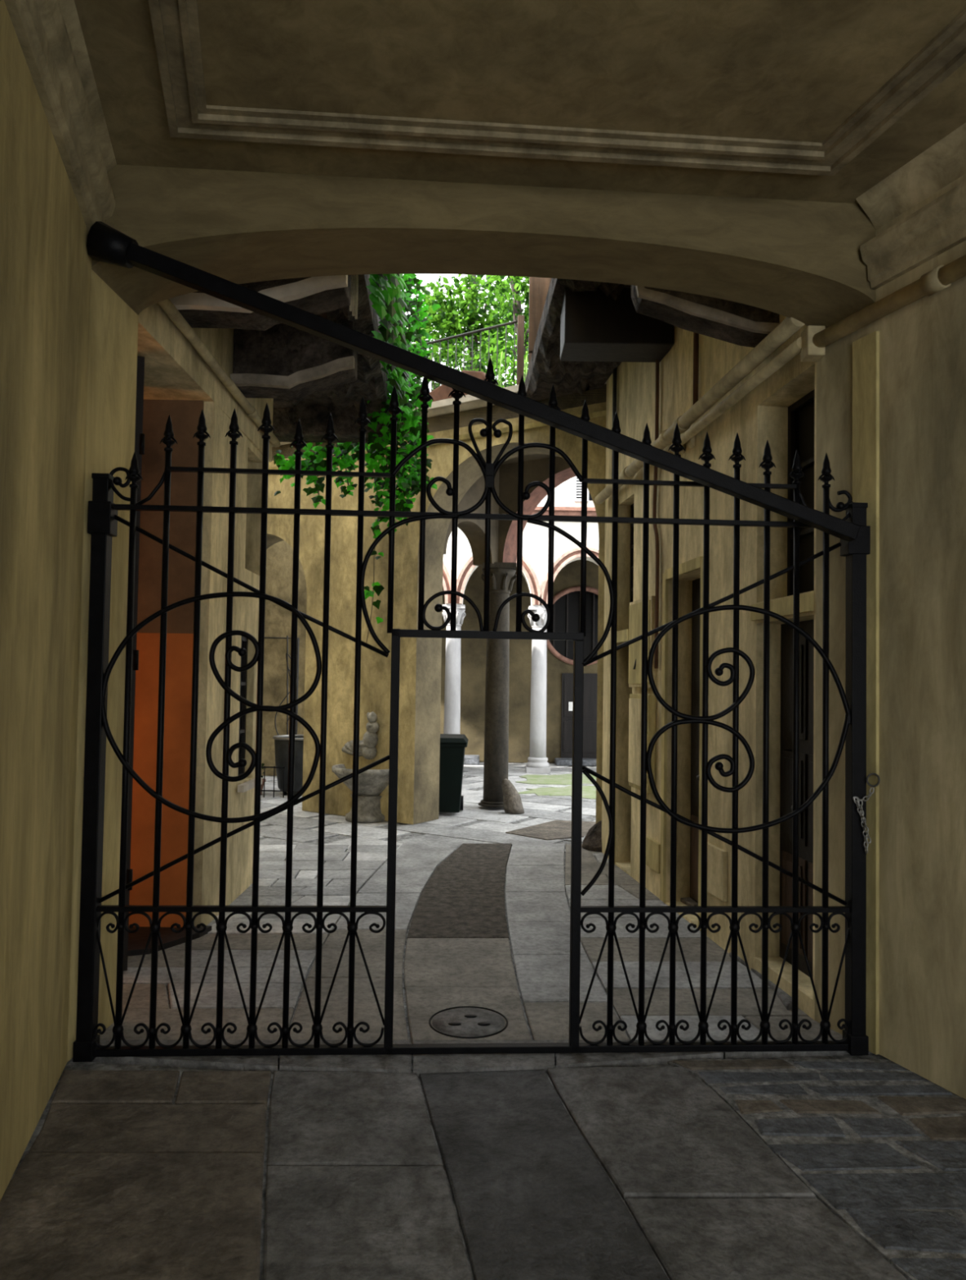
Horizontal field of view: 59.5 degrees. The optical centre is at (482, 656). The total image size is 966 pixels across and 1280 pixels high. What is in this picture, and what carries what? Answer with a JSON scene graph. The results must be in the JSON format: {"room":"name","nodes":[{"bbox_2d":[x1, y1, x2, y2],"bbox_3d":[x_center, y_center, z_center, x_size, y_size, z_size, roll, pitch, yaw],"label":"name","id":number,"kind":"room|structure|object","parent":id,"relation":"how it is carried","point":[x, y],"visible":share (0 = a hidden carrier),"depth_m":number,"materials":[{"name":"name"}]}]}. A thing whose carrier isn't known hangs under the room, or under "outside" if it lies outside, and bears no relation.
{"room":"covered entrance passageway","nodes":[
{"label":"covered entrance passageway","id":0,"kind":"room"},
{"bbox_2d":[0,0,138,1200],"bbox_3d":[-1.137,-0.339,0.445,0.590,4.170,8.284,1,-2,-14],"label":"wall","id":1,"kind":"structure","parent":0,"point":[68,342],"depth_m":3.24,"materials":[{"name":"paint"}]},
{"bbox_2d":[4,0,116,232],"bbox_3d":[-0.768,-2.234,0.284,0.100,0.380,7.672,1,-2,-15],"label":"trim","id":2,"kind":"structure","parent":1,"relation":"attached to","point":[49,33],"depth_m":3.17,"materials":[{"name":"paint"}]},
{"bbox_2d":[157,298,279,447],"bbox_3d":[-1.842,-1.987,6.060,0.080,0.106,3.091,1,-2,0],"label":"pipe","id":3,"kind":"object","parent":1,"relation":"attached to","point":[166,305],"visible":0.83,"depth_m":5.67,"materials":[{"name":"paint"}]},
{"bbox_2d":[169,274,389,443],"bbox_3d":[-1.571,-2.980,6.631,1.452,1.971,4.231,1,-2,-3],"label":"balcony","id":4,"kind":"object","parent":1,"relation":"attached to","point":[308,377],"visible":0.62,"depth_m":6.38,"materials":[{"name":"grey stone"}]},
{"bbox_2d":[128,399,204,927],"bbox_3d":[-3.103,0.031,5.941,2.195,3.720,0.080,1,-2,0],"label":"wall","id":5,"kind":"structure","parent":0,"point":[184,415],"depth_m":5.90,"materials":[{"name":"paint"}]},
{"bbox_2d":[128,925,212,955],"bbox_3d":[-2.290,1.881,5.587,0.801,0.045,0.647,1,-2,0],"label":"doorstep","id":6,"kind":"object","parent":5,"relation":"attached to","point":[137,941],"depth_m":5.60,"materials":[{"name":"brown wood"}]},
{"bbox_2d":[261,540,306,775],"bbox_3d":[-4.946,-0.276,15.764,6.100,4.900,0.300,1,-2,0],"label":"wall","id":7,"kind":"structure","parent":0,"point":[279,556],"depth_m":15.62,"materials":[{"name":"paint"}]},
{"bbox_2d":[264,636,299,734],"bbox_3d":[-4.046,0.902,15.537,1.281,2.559,0.041,1,-2,0],"label":"drain pipe","id":8,"kind":"object","parent":7,"relation":"attached to","point":[298,638],"visible":0.38,"depth_m":15.54,"materials":[{"name":"grey metal"}]},
{"bbox_2d":[266,389,606,824],"bbox_3d":[-2.204,-0.448,11.706,10.800,5.070,0.550,0,-2,32],"label":"wall","id":9,"kind":"structure","parent":0,"point":[420,658],"depth_m":10.82,"materials":[{"name":"paint"}]},
{"bbox_2d":[273,273,440,643],"bbox_3d":[-0.751,-2.220,7.246,1.672,4.102,4.371,2,-2,-21],"label":"ivy","id":10,"kind":"object","parent":9,"relation":"attached to","point":[390,304],"visible":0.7,"depth_m":8.41,"materials":[{"name":"green plant"}]},
{"bbox_2d":[268,410,605,469],"bbox_3d":[-2.457,-2.651,11.601,10.500,0.060,0.050,0,-2,32],"label":"trim","id":11,"kind":"structure","parent":9,"relation":"attached to","point":[602,413],"depth_m":9.81,"materials":[{"name":"paint"}]},
{"bbox_2d":[271,381,606,447],"bbox_3d":[-2.395,-3.042,11.703,10.500,0.130,0.440,0,-2,32],"label":"trim","id":12,"kind":"structure","parent":9,"relation":"attached to","point":[443,406],"depth_m":10.20,"materials":[{"name":"stone"}]},
{"bbox_2d":[429,384,454,401],"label":"planter","id":13,"kind":"object","parent":12,"relation":"on","point":[442,392],"depth_m":10.34,"materials":[{"name":"ceramic"}]},
{"bbox_2d":[416,320,516,391],"bbox_3d":[-0.842,-3.555,10.801,2.906,0.885,0.030,0,-2,32],"label":"terrace railing","id":14,"kind":"object","parent":12,"relation":"on","point":[505,324],"visible":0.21,"depth_m":10.29,"materials":[{"name":"grey metal"}]},
{"bbox_2d":[461,369,487,380],"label":"planter","id":15,"kind":"object","parent":12,"relation":"on","point":[480,375],"depth_m":10.08,"materials":[{"name":"ceramic"}]},
{"bbox_2d":[516,315,524,384],"bbox_3d":[0.444,-3.582,10.022,0.100,0.930,0.100,1,-2,0],"label":"post","id":16,"kind":"object","parent":12,"relation":"on","point":[520,334],"visible":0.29,"depth_m":9.98,"materials":[{"name":"brown wood"}]},
{"bbox_2d":[528,352,531,366],"bbox_3d":[0.577,-3.973,9.955,0.090,1.710,0.090,1,-2,0],"label":"post","id":17,"kind":"object","parent":12,"relation":"on","point":[529,353],"visible":0.02,"depth_m":9.91,"materials":[{"name":"brown wood"}]},
{"bbox_2d":[271,383,606,464],"bbox_3d":[-1.743,-2.873,12.462,10.800,0.260,2.150,0,-2,32],"label":"ledge","id":18,"kind":"structure","parent":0,"point":[430,421],"depth_m":10.16,"materials":[{"name":"beige stone"}]},
{"bbox_2d":[417,342,496,391],"bbox_3d":[-0.358,-3.621,11.653,1.246,1.482,1.035,1,-2,0],"label":"shrub","id":19,"kind":"object","parent":18,"relation":"on","point":[469,348],"visible":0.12,"depth_m":11.50,"materials":[{"name":"green plant"}]},
{"bbox_2d":[428,338,528,389],"bbox_3d":[0.691,-3.704,11.329,3.319,1.407,1.470,0,-2,26],"label":"clump","id":20,"kind":"object","parent":18,"relation":"on","point":[499,374],"visible":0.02,"depth_m":11.39,"materials":[{"name":"green plant"}]},
{"bbox_2d":[494,373,516,387],"bbox_3d":[1.188,-3.525,11.775,3.851,1.233,0.665,0,-2,31],"label":"hedge","id":21,"kind":"object","parent":18,"relation":"on","point":[508,384],"visible":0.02,"depth_m":12.17,"materials":[{"name":"green plant"}]},
{"bbox_2d":[443,467,499,566],"bbox_3d":[-0.236,-2.035,11.659,0.340,1.420,1.314,-1,-2,38],"label":"wall","id":22,"kind":"structure","parent":0,"point":[473,530],"depth_m":11.79,"materials":[{"name":"beige paint"}]},
{"bbox_2d":[0,761,965,1279],"bbox_3d":[-0.034,2.209,9.935,18.000,0.314,28.000,1,-2,0],"label":"floor","id":23,"kind":"structure","parent":0,"point":[719,1165],"depth_m":3.40,"materials":[{"name":"grey stone"}]},
{"bbox_2d":[261,762,266,794],"bbox_3d":[-3.470,1.859,12.926,0.300,0.498,0.320,1,-2,0],"label":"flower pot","id":24,"kind":"object","parent":23,"relation":"on","point":[263,764],"visible":0.1,"depth_m":12.90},
{"bbox_2d":[261,765,284,797],"bbox_3d":[-3.510,1.864,12.664,1.080,0.470,0.017,1,-2,0],"label":"railing","id":25,"kind":"object","parent":23,"relation":"on","point":[264,766],"visible":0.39,"depth_m":12.66,"materials":[{"name":"metal"}]},
{"bbox_2d":[274,635,296,735],"bbox_3d":[-3.193,0.920,13.695,0.358,2.539,0.021,1,-2,0],"label":"bracket","id":26,"kind":"object","parent":23,"relation":"on","point":[288,670],"visible":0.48,"depth_m":13.70,"materials":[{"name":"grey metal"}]},
{"bbox_2d":[272,734,303,795],"bbox_3d":[-2.847,1.683,13.170,0.851,0.895,0.851,1,-2,0],"label":"tub","id":27,"kind":"object","parent":23,"relation":"on","point":[282,741],"visible":0.41,"depth_m":12.83,"materials":[{"name":"metal"}]},
{"bbox_2d":[331,711,398,822],"bbox_3d":[-1.578,1.375,10.653,0.940,1.380,0.495,0,-2,32],"label":"fountain","id":28,"kind":"object","parent":23,"relation":"on","point":[371,783],"visible":0.87,"depth_m":10.62,"materials":[{"name":"stone"}]},
{"bbox_2d":[331,764,398,795],"bbox_3d":[-1.588,1.579,10.636,0.940,0.370,0.470,0,-2,32],"label":"bowl","id":29,"kind":"object","parent":28,"relation":"on","point":[371,782],"depth_m":10.52,"materials":[{"name":"stone"}]},
{"bbox_2d":[438,733,468,812],"bbox_3d":[-0.506,1.581,11.450,0.591,1.048,0.688,1,-2,0],"label":"wheelie bin","id":30,"kind":"object","parent":23,"relation":"on","point":[452,746],"visible":0.53,"depth_m":11.17,"materials":[{"name":"plastic"}]},
{"bbox_2d":[442,604,465,770],"bbox_3d":[-0.610,0.620,16.989,0.478,3.320,0.480,1,-2,0],"label":"marble column","id":31,"kind":"structure","parent":23,"relation":"on","point":[452,664],"depth_m":16.86,"materials":[{"name":"white stone"}]},
{"bbox_2d":[406,274,528,372],"bbox_3d":[-0.450,-4.871,22.629,3.654,14.670,2.360,1,-2,0],"label":"leafy tree","id":32,"kind":"object","parent":23,"relation":"on","point":[446,319],"visible":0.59,"depth_m":22.36,"materials":[{"name":"green plant"}]},
{"bbox_2d":[428,1005,507,1038],"bbox_3d":[-0.075,1.886,4.365,0.410,0.012,0.410,1,-2,0],"label":"manhole cover","id":33,"kind":"object","parent":23,"relation":"on","point":[460,1022],"visible":1,"depth_m":4.35,"materials":[{"name":"grey metal"}]},
{"bbox_2d":[463,755,479,764],"bbox_3d":[-0.304,2.256,18.563,0.450,0.160,0.650,1,-2,0],"label":"stone block","id":34,"kind":"object","parent":23,"relation":"on","point":[468,759],"visible":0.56,"depth_m":18.24,"materials":[{"name":"white stone"}]},
{"bbox_2d":[477,562,516,807],"bbox_3d":[0.204,0.389,12.054,0.505,3.425,0.508,1,-2,0],"label":"stone column","id":35,"kind":"structure","parent":23,"relation":"on","point":[502,576],"depth_m":11.91,"materials":[{"name":"grey stone"}]},
{"bbox_2d":[474,275,528,386],"bbox_3d":[1.027,-4.086,20.337,2.600,12.990,2.322,1,-2,0],"label":"leafy tree","id":36,"kind":"object","parent":23,"relation":"on","point":[515,281],"visible":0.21,"depth_m":20.23,"materials":[{"name":"green plant"}]},
{"bbox_2d":[501,778,524,813],"bbox_3d":[0.410,1.895,11.568,0.322,0.460,0.266,1,-2,0],"label":"guard stone","id":37,"kind":"object","parent":23,"relation":"on","point":[512,802],"visible":1,"depth_m":11.47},
{"bbox_2d":[524,605,550,773],"bbox_3d":[1.120,0.647,16.989,0.478,3.320,0.480,1,-2,0],"label":"marble column","id":38,"kind":"structure","parent":23,"relation":"on","point":[537,762],"depth_m":16.85,"materials":[{"name":"white stone"}]},
{"bbox_2d":[554,758,595,766],"bbox_3d":[2.336,2.318,18.612,1.484,0.120,0.550,1,-2,0],"label":"stone step","id":39,"kind":"structure","parent":23,"relation":"on","point":[558,762],"depth_m":18.34,"materials":[{"name":"grey stone"}]},
{"bbox_2d":[581,820,601,852],"bbox_3d":[1.349,1.883,9.155,0.557,0.360,0.532,1,-2,0],"label":"guard stone","id":40,"kind":"object","parent":23,"relation":"on","point":[592,841],"visible":0.23,"depth_m":9.01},
{"bbox_2d":[680,897,697,906],"bbox_3d":[1.645,1.978,6.962,0.164,0.060,0.762,1,-2,-11],"label":"step","id":41,"kind":"structure","parent":23,"relation":"on","point":[687,901],"depth_m":6.72,"materials":[{"name":"stone"}]},
{"bbox_2d":[728,952,791,1009],"bbox_3d":[1.709,1.928,5.061,0.157,0.040,0.914,1,-2,-3],"label":"step","id":42,"kind":"structure","parent":23,"relation":"on","point":[785,998],"depth_m":4.80,"materials":[{"name":"grey stone"}]},
{"bbox_2d":[91,164,875,926],"bbox_3d":[-3.117,-2.212,5.915,9.913,8.200,4.041,1,-2,-4],"label":"archway","id":43,"kind":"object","parent":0,"point":[801,260],"depth_m":4.20,"materials":[{"name":"paint"}]},
{"bbox_2d":[123,355,145,970],"bbox_3d":[-2.228,0.025,5.316,0.083,3.680,0.661,2,-2,-25],"label":"open door leaf","id":44,"kind":"structure","parent":43,"relation":"in","point":[140,437],"depth_m":5.07,"materials":[{"name":"brown wood"}]},
{"bbox_2d":[237,635,248,776],"bbox_3d":[-2.042,0.421,6.997,0.050,1.200,0.440,1,-2,-1],"label":"window","id":45,"kind":"structure","parent":43,"relation":"in","point":[244,642],"depth_m":7.17,"materials":[{"name":"brown wood"}]},
{"bbox_2d":[237,777,262,792],"bbox_3d":[-1.921,1.055,6.979,0.050,0.055,0.560,1,-2,0],"label":"trim","id":46,"kind":"structure","parent":43,"relation":"attached to","point":[250,784],"depth_m":6.81,"materials":[{"name":"stone"}]},
{"bbox_2d":[349,274,358,319],"bbox_3d":[-0.924,-2.561,5.687,0.167,0.572,0.017,1,-2,0],"label":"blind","id":47,"kind":"object","parent":43,"relation":"attached to","point":[354,282],"visible":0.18,"depth_m":5.67,"materials":[{"name":"brown wood"}]},
{"bbox_2d":[72,356,870,1062],"bbox_3d":[0.012,0.211,4.041,3.732,3.334,0.090,1,-2,-3],"label":"iron gate","id":48,"kind":"object","parent":43,"relation":"attached to","point":[103,517],"visible":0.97,"depth_m":4.02,"materials":[{"name":"black metal"}]},
{"bbox_2d":[852,773,879,853],"bbox_3d":[1.847,0.753,4.073,0.135,0.388,0.031,1,-2,-10],"label":"chain","id":49,"kind":"object","parent":48,"relation":"hanging from","point":[860,811],"visible":1,"depth_m":4.07,"materials":[{"name":"grey metal"}]},
{"bbox_2d":[86,221,859,542],"bbox_3d":[-0.003,-1.270,3.954,3.610,1.368,0.164,1,-2,-3],"label":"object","id":50,"kind":"structure","parent":43,"relation":"attached to","point":[105,243],"depth_m":3.92,"materials":[{"name":"metal"}]},
{"bbox_2d":[86,221,138,268],"bbox_3d":[-1.692,-1.887,3.866,0.210,0.192,0.165,1,-2,0],"label":"wall socket","id":51,"kind":"object","parent":50,"relation":"attached to","point":[104,243],"depth_m":3.82,"materials":[{"name":"metal"}]},
{"bbox_2d":[148,0,965,176],"bbox_3d":[1.006,-2.368,0.641,3.017,0.055,7.145,1,-2,-15],"label":"trim","id":52,"kind":"structure","parent":43,"relation":"attached to","point":[175,23],"depth_m":3.67,"materials":[{"name":"paint"}]},
{"bbox_2d":[440,560,598,763],"bbox_3d":[0.019,-1.241,19.199,16.000,7.200,0.300,1,-2,0],"label":"wall","id":53,"kind":"structure","parent":0,"point":[473,651],"depth_m":18.99,"materials":[{"name":"paint"}]},
{"bbox_2d":[546,586,598,666],"bbox_3d":[2.211,-0.698,19.125,1.811,1.811,0.315,1,-2,0],"label":"window","id":54,"kind":"structure","parent":53,"relation":"in","point":[566,609],"depth_m":19.23,"materials":[{"name":"glass"}]},
{"bbox_2d":[560,672,597,758],"bbox_3d":[2.176,1.315,18.929,0.834,1.900,0.080,1,-2,0],"label":"door","id":55,"kind":"structure","parent":53,"relation":"in","point":[589,681],"depth_m":18.91,"materials":[{"name":"grey wood"}]},
{"bbox_2d":[74,0,965,203],"bbox_3d":[1.496,-2.511,0.381,5.262,0.250,9.302,1,-2,-15],"label":"ceiling","id":56,"kind":"structure","parent":0,"point":[790,70],"depth_m":3.36,"materials":[{"name":"paint"}]},
{"bbox_2d":[443,477,598,605],"bbox_3d":[1.176,-2.991,17.104,10.380,4.000,0.400,1,-2,0],"label":"wall","id":57,"kind":"structure","parent":0,"point":[535,537],"depth_m":16.88,"materials":[{"name":"white paint"}]},
{"bbox_2d":[442,564,450,603],"bbox_3d":[-1.440,-1.664,16.831,1.770,1.170,0.060,1,-2,0],"label":"trim","id":58,"kind":"structure","parent":57,"relation":"attached to","point":[446,576],"depth_m":16.81,"materials":[{"name":"stone"}]},
{"bbox_2d":[456,555,541,604],"bbox_3d":[0.290,-1.637,16.831,1.770,1.170,0.060,1,-2,0],"label":"trim","id":59,"kind":"structure","parent":57,"relation":"attached to","point":[468,567],"depth_m":16.81,"materials":[{"name":"brick"}]},
{"bbox_2d":[530,506,596,516],"bbox_3d":[1.185,-2.896,16.791,11.400,0.150,0.220,1,-2,0],"label":"trim","id":60,"kind":"structure","parent":57,"relation":"attached to","point":[561,511],"depth_m":16.74,"materials":[{"name":"stone"}]},
{"bbox_2d":[539,546,598,604],"bbox_3d":[2.020,-1.611,16.831,1.770,1.170,0.060,1,-2,0],"label":"trim","id":61,"kind":"structure","parent":57,"relation":"attached to","point":[569,555],"depth_m":16.82,"materials":[{"name":"stone"}]},
{"bbox_2d":[576,477,592,500],"bbox_3d":[2.178,-3.682,16.916,0.680,1.100,0.010,1,-2,0],"label":"window","id":62,"kind":"structure","parent":57,"relation":"in","point":[589,495],"depth_m":16.90,"materials":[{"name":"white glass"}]},
{"bbox_2d":[573,475,588,502],"bbox_3d":[1.968,-3.696,16.897,0.300,1.180,0.040,1,-2,0],"label":"shutter","id":63,"kind":"object","parent":62,"relation":"attached to","point":[575,495],"visible":0.27,"depth_m":16.87,"materials":[{"name":"white wood"}]},
{"bbox_2d":[497,456,575,562],"bbox_3d":[1.730,-2.018,11.252,3.600,1.420,0.380,0,-2,32],"label":"wall","id":64,"kind":"structure","parent":0,"point":[534,470],"depth_m":11.88,"materials":[{"name":"beige paint"}]},
{"bbox_2d":[601,314,816,1019],"bbox_3d":[1.739,-2.107,6.849,0.444,8.200,4.507,1,-2,-6],"label":"wall","id":65,"kind":"structure","parent":0,"point":[761,415],"depth_m":5.85,"materials":[{"name":"paint"}]},
{"bbox_2d":[611,367,617,479],"bbox_3d":[1.324,-2.386,8.510,0.041,1.350,0.041,1,-2,0],"label":"drain pipe","id":66,"kind":"object","parent":65,"relation":"attached to","point":[615,371],"visible":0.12,"depth_m":8.50,"materials":[{"name":"grey metal"}]},
{"bbox_2d":[629,503,633,602],"bbox_3d":[1.515,-0.884,8.141,0.050,1.270,0.514,1,-2,-7],"label":"window","id":67,"kind":"structure","parent":65,"relation":"in","point":[631,568],"depth_m":8.36,"materials":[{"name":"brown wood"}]},
{"bbox_2d":[627,693,655,793],"bbox_3d":[1.383,0.741,7.392,0.085,0.830,0.544,1,-2,-7],"label":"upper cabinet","id":68,"kind":"object","parent":65,"relation":"attached to","point":[634,700],"visible":0.7,"depth_m":7.35,"materials":[{"name":"paint"}]},
{"bbox_2d":[628,595,656,687],"bbox_3d":[1.402,-0.121,7.471,0.062,0.780,0.644,1,-2,-7],"label":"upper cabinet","id":69,"kind":"object","parent":65,"relation":"attached to","point":[634,607],"visible":0.67,"depth_m":7.48,"materials":[{"name":"paint"}]},
{"bbox_2d":[524,276,779,400],"bbox_3d":[1.115,-3.023,7.284,1.150,2.360,4.933,1,-2,-3],"label":"balcony","id":70,"kind":"object","parent":65,"relation":"attached to","point":[580,331],"visible":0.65,"depth_m":6.84,"materials":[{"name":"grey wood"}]},
{"bbox_2d":[645,836,660,873],"bbox_3d":[1.431,1.658,7.079,0.030,0.240,0.336,1,-2,-7],"label":"hatch","id":71,"kind":"object","parent":65,"relation":"attached to","point":[652,846],"visible":0.87,"depth_m":7.05,"materials":[{"name":"paint"}]},
{"bbox_2d":[652,360,659,668],"bbox_3d":[1.468,-1.551,7.152,0.031,3.300,0.121,1,-2,-7],"label":"drain pipe","id":72,"kind":"object","parent":65,"relation":"attached to","point":[656,399],"visible":0.7,"depth_m":7.15,"materials":[{"name":"brown metal"}]},
{"bbox_2d":[659,555,702,930],"bbox_3d":[1.522,0.619,6.473,0.030,2.680,0.893,1,-2,-7],"label":"trim","id":73,"kind":"structure","parent":65,"relation":"attached to","point":[696,563],"depth_m":6.82,"materials":[{"name":"paint"}]},
{"bbox_2d":[689,577,700,902],"bbox_3d":[1.724,0.663,6.490,0.125,2.600,0.763,1,-2,-7],"label":"door","id":74,"kind":"structure","parent":65,"relation":"in","point":[695,597],"depth_m":6.73,"materials":[{"name":"brown wood"}]},
{"bbox_2d":[692,332,698,405],"bbox_3d":[1.591,-2.727,6.303,0.037,1.800,0.037,1,-2,0],"label":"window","id":75,"kind":"structure","parent":65,"relation":"attached to","point":[695,335],"depth_m":6.27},
{"bbox_2d":[594,316,804,504],"bbox_3d":[1.462,-1.743,6.724,0.113,0.148,4.342,1,-2,-6],"label":"pipe","id":76,"kind":"object","parent":65,"relation":"attached to","point":[788,326],"visible":0.88,"depth_m":5.56,"materials":[{"name":"paint"}]},
{"bbox_2d":[614,499,813,850],"bbox_3d":[1.522,0.179,6.463,0.050,3.600,3.883,1,-2,-7],"label":"trim","id":77,"kind":"structure","parent":65,"relation":"attached to","point":[781,606],"depth_m":4.96,"materials":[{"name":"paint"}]},
{"bbox_2d":[706,842,727,902],"bbox_3d":[1.588,1.464,5.783,0.030,0.330,0.351,1,-2,-7],"label":"hatch","id":78,"kind":"object","parent":65,"relation":"attached to","point":[717,857],"visible":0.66,"depth_m":5.71,"materials":[{"name":"paint"}]},
{"bbox_2d":[680,336,801,453],"bbox_3d":[1.654,-1.655,5.599,0.165,0.091,2.068,1,-2,-7],"label":"pipe","id":79,"kind":"object","parent":65,"relation":"attached to","point":[793,349],"visible":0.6,"depth_m":5.28,"materials":[{"name":"paint"}]},
{"bbox_2d":[779,619,813,977],"bbox_3d":[1.870,0.809,4.885,0.125,2.050,0.704,1,-2,-7],"label":"door","id":80,"kind":"structure","parent":65,"relation":"in","point":[805,736],"depth_m":4.96,"materials":[{"name":"brown wood"}]},
{"bbox_2d":[786,389,813,595],"bbox_3d":[1.974,-0.963,4.950,0.050,1.240,0.705,1,-2,-7],"label":"window","id":81,"kind":"structure","parent":65,"relation":"in","point":[801,412],"depth_m":5.15,"materials":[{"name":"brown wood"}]},
{"bbox_2d":[813,173,965,1099],"bbox_3d":[3.512,-0.262,0.600,0.450,4.170,8.575,2,-2,-21],"label":"wall","id":82,"kind":"structure","parent":0,"point":[922,696],"depth_m":3.93,"materials":[{"name":"paint"}]},
{"bbox_2d":[800,325,825,362],"bbox_3d":[1.769,-1.680,4.534,0.095,0.160,0.110,1,-2,0],"label":"junction box","id":83,"kind":"object","parent":82,"relation":"attached to","point":[809,353],"visible":0.89,"depth_m":4.48,"materials":[{"name":"paint"}]},
{"bbox_2d":[852,330,879,1054],"bbox_3d":[1.893,0.152,4.185,0.020,3.520,0.152,2,-2,-21],"label":"trim","id":84,"kind":"structure","parent":82,"relation":"attached to","point":[865,350],"depth_m":4.15,"materials":[{"name":"paint"}]},
{"bbox_2d":[812,254,965,347],"bbox_3d":[3.098,-1.771,1.026,0.099,0.099,7.452,2,-2,-21],"label":"pipe","id":85,"kind":"object","parent":82,"relation":"attached to","point":[941,277],"visible":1,"depth_m":3.98,"materials":[{"name":"paint"}]},
{"bbox_2d":[855,122,965,289],"bbox_3d":[3.341,-2.143,0.367,0.130,0.430,8.168,2,-2,-21],"label":"trim","id":86,"kind":"structure","parent":82,"relation":"attached to","point":[937,227],"depth_m":3.90,"materials":[{"name":"paint"}]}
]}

